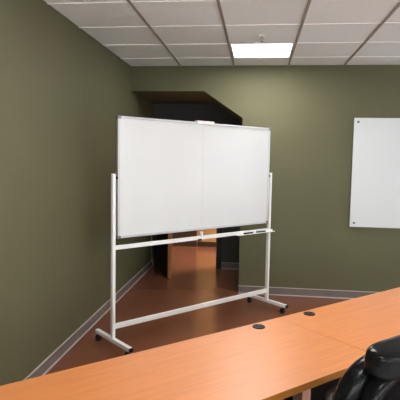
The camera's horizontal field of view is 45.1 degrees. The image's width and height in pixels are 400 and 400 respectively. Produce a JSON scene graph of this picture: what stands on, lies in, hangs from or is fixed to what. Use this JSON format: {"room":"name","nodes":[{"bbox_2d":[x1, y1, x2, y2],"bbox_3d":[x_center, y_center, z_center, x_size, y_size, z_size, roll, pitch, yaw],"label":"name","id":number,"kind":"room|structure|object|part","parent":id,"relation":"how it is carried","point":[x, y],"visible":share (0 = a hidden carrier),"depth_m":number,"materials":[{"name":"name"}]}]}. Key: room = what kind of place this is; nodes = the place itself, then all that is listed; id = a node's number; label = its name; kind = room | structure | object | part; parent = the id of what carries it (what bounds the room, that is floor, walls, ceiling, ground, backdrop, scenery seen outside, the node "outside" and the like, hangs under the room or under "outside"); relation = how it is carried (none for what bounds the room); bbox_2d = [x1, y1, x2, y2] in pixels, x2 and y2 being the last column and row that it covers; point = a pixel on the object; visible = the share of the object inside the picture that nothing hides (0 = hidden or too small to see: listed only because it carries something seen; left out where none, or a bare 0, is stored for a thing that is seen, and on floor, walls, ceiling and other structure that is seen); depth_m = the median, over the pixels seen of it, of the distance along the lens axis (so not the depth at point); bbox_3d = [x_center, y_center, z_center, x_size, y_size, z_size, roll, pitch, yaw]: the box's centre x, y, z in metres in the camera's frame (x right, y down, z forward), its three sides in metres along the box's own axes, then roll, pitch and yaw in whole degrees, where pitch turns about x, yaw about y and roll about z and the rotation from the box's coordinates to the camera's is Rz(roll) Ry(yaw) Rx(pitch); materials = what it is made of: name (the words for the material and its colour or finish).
{"room":"conference room","nodes":[
{"label":"conference room","id":0,"kind":"room"},
{"bbox_2d":[0,0,171,385],"bbox_3d":[-1.185,-0.096,3.245,0.120,2.737,11.150,2,5,7],"label":"wall","id":1,"kind":"structure","parent":0,"point":[62,91],"depth_m":3.56,"materials":[{"name":"green paint"}]},
{"bbox_2d":[24,260,152,379],"bbox_3d":[-1.242,1.292,2.496,0.018,0.093,9.230,2,5,7],"label":"baseboard","id":2,"kind":"structure","parent":1,"relation":"attached to","point":[51,360],"depth_m":4.21,"materials":[{"name":"plastic"}]},
{"bbox_2d":[154,233,170,277],"bbox_3d":[-0.508,-0.009,6.586,0.160,2.010,0.771,-1,5,-18],"label":"door","id":3,"kind":"structure","parent":1,"relation":"in","point":[162,254],"depth_m":6.49,"materials":[{"name":"brown wood"}]},
{"bbox_2d":[172,228,216,244],"bbox_3d":[0.618,-0.461,8.592,2.400,2.637,0.120,2,5,7],"label":"wall","id":4,"kind":"structure","parent":0,"point":[207,231],"depth_m":8.68,"materials":[{"name":"beige paint"}]},
{"bbox_2d":[173,230,196,246],"bbox_3d":[-0.266,-0.178,8.596,0.440,2.040,0.123,2,5,7],"label":"door","id":5,"kind":"structure","parent":4,"relation":"in","point":[188,233],"depth_m":8.69,"materials":[{"name":"brown wood"}]},
{"bbox_2d":[197,241,215,246],"bbox_3d":[0.766,0.816,8.609,1.640,0.093,0.018,2,5,7],"label":"baseboard","id":6,"kind":"structure","parent":4,"relation":"attached to","point":[199,243],"depth_m":8.69,"materials":[{"name":"brown wood"}]},
{"bbox_2d":[45,245,349,399],"bbox_3d":[1.833,1.256,4.738,6.000,0.100,7.900,2,5,7],"label":"floor","id":7,"kind":"structure","parent":0,"point":[195,279],"depth_m":5.09,"materials":[{"name":"brown wood"}]},
{"bbox_2d":[0,318,365,399],"bbox_3d":[-0.163,1.042,1.801,1.830,0.744,0.600,-2,6,-36],"label":"conference table","id":8,"kind":"object","parent":7,"relation":"on","point":[277,358],"visible":0.98,"depth_m":1.88,"materials":[{"name":"orange wood"}]},
{"bbox_2d":[95,115,287,354],"bbox_3d":[0.022,0.236,4.465,1.914,1.913,0.563,-3,6,-40],"label":"whiteboard","id":9,"kind":"object","parent":7,"relation":"on","point":[171,176],"visible":0.94,"depth_m":4.30,"materials":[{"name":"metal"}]},
{"bbox_3d":[-0.700,0.462,3.879,0.028,1.337,0.034,-3,6,-40],"label":"post","id":10,"kind":"part","parent":9,"relation":"part of","materials":[{"name":"white metal"}]},
{"bbox_3d":[0.000,0.996,4.521,1.825,0.040,0.026,-3,6,-40],"label":"rail","id":11,"kind":"part","parent":9,"relation":"part of","materials":[{"name":"white metal"}]},
{"bbox_3d":[0.011,0.348,4.467,1.825,0.034,0.026,-3,6,-40],"label":"rail","id":12,"kind":"part","parent":9,"relation":"part of","materials":[{"name":"white metal"}]},
{"bbox_3d":[0.023,-0.214,4.421,1.789,0.982,0.028,-3,6,-40],"label":"board frame","id":13,"kind":"part","parent":9,"relation":"part of","materials":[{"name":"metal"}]},
{"bbox_3d":[0.023,-0.214,4.421,1.769,0.962,0.018,-3,6,-40],"label":"board panel","id":14,"kind":"part","parent":9,"relation":"part of","materials":[{"name":"white plastic"}]},
{"bbox_2d":[236,229,274,235],"bbox_3d":[0.568,0.329,4.894,0.535,0.022,0.036,-3,6,-40],"label":"tray","id":15,"kind":"object","parent":9,"relation":"on","point":[238,233],"depth_m":4.88,"materials":[{"name":"white metal"}]},
{"bbox_3d":[0.720,0.387,5.068,0.028,1.337,0.034,-3,6,-40],"label":"post","id":16,"kind":"part","parent":9,"relation":"part of","materials":[{"name":"white metal"}]},
{"bbox_2d":[279,287,399,399],"bbox_3d":[1.322,0.979,2.873,1.830,0.744,0.600,-2,6,-36],"label":"conference table","id":17,"kind":"object","parent":7,"relation":"on","point":[362,322],"visible":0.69,"depth_m":2.55,"materials":[{"name":"orange wood"}]},
{"bbox_3d":[0.532,1.027,2.523,0.066,0.659,0.066,-2,6,-36],"label":"leg","id":18,"kind":"part","parent":17,"relation":"part of","materials":[{"name":"beige laminate"}]},
{"bbox_3d":[1.181,0.913,3.062,1.810,0.580,0.018,-2,6,-36],"label":"modesty panel","id":19,"kind":"part","parent":17,"relation":"part of","materials":[{"name":"brown wood"}]},
{"bbox_2d":[325,335,399,399],"bbox_3d":[0.467,0.905,1.704,0.644,1.056,0.705,-3,6,-38],"label":"office chair","id":20,"kind":"object","parent":7,"relation":"on","point":[375,375],"visible":1,"depth_m":1.33,"materials":[{"name":"black leather"}]},
{"bbox_3d":[0.674,0.889,1.912,0.036,0.214,0.424,-3,6,-38],"label":"armrest","id":21,"kind":"part","parent":20,"relation":"part of","materials":[{"name":"grey metal"}]},
{"bbox_2d":[154,104,241,262],"bbox_3d":[0.418,-0.324,6.910,2.200,2.637,0.119,2,5,7],"label":"wall","id":22,"kind":"structure","parent":0,"point":[180,112],"depth_m":6.86,"materials":[{"name":"grey paint"}]},
{"bbox_2d":[152,122,223,268],"bbox_3d":[-0.172,-0.072,6.996,1.018,2.100,0.150,2,5,7],"label":"trim","id":23,"kind":"structure","parent":22,"relation":"attached to","point":[219,230],"depth_m":6.94,"materials":[{"name":"brown wood"}]},
{"bbox_2d":[221,262,238,269],"bbox_3d":[0.455,0.950,6.940,0.292,0.093,0.018,2,5,7],"label":"baseboard","id":24,"kind":"structure","parent":22,"relation":"attached to","point":[224,265],"depth_m":6.94,"materials":[{"name":"plastic"}]},
{"bbox_2d":[44,0,399,65],"bbox_3d":[1.504,-1.270,1.338,5.800,0.207,8.000,2,5,7],"label":"ceiling","id":25,"kind":"structure","parent":0,"point":[248,12],"depth_m":3.94,"materials":[{"name":"tile"}]},
{"bbox_2d":[47,0,399,58],"bbox_3d":[1.491,-1.157,1.253,5.600,0.007,7.331,2,5,7],"label":"trim","id":26,"kind":"structure","parent":25,"relation":"attached to","point":[180,0],"depth_m":3.91,"materials":[{"name":"metal"}]},
{"bbox_2d":[230,44,293,57],"bbox_3d":[0.606,-1.512,4.720,0.592,0.105,0.592,2,5,7],"label":"ceiling light","id":27,"kind":"object","parent":25,"relation":"attached to","point":[238,50],"visible":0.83,"depth_m":4.73,"materials":[{"name":"white plastic"}]},
{"bbox_2d":[258,34,265,41],"bbox_3d":[0.533,-1.390,4.142,0.068,0.053,0.068,2,5,7],"label":"sprinkler","id":28,"kind":"object","parent":25,"relation":"attached to","point":[260,35],"visible":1,"depth_m":4.13,"materials":[{"name":"metal"}]},
{"bbox_2d":[127,0,399,66],"bbox_3d":[1.735,-1.158,1.320,4.900,0.009,8.000,2,5,7],"label":"trim","id":29,"kind":"structure","parent":25,"relation":"attached to","point":[128,1],"depth_m":3.94,"materials":[{"name":"metal"}]},
{"bbox_2d":[131,65,399,291],"bbox_3d":[2.026,-0.273,6.030,5.600,2.737,1.250,2,5,7],"label":"wall","id":30,"kind":"structure","parent":0,"point":[310,111],"depth_m":5.50,"materials":[{"name":"green paint"}]},
{"bbox_2d":[238,285,377,298],"bbox_3d":[2.580,1.113,5.437,4.285,0.093,0.018,2,5,7],"label":"baseboard","id":31,"kind":"structure","parent":30,"relation":"attached to","point":[281,291],"depth_m":5.59,"materials":[{"name":"plastic"}]},
{"bbox_2d":[349,118,399,227],"bbox_3d":[2.614,-0.282,5.307,1.830,1.220,0.041,2,5,7],"label":"board","id":32,"kind":"object","parent":30,"relation":"attached to","point":[375,182],"visible":1,"depth_m":5.37,"materials":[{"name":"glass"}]}
]}

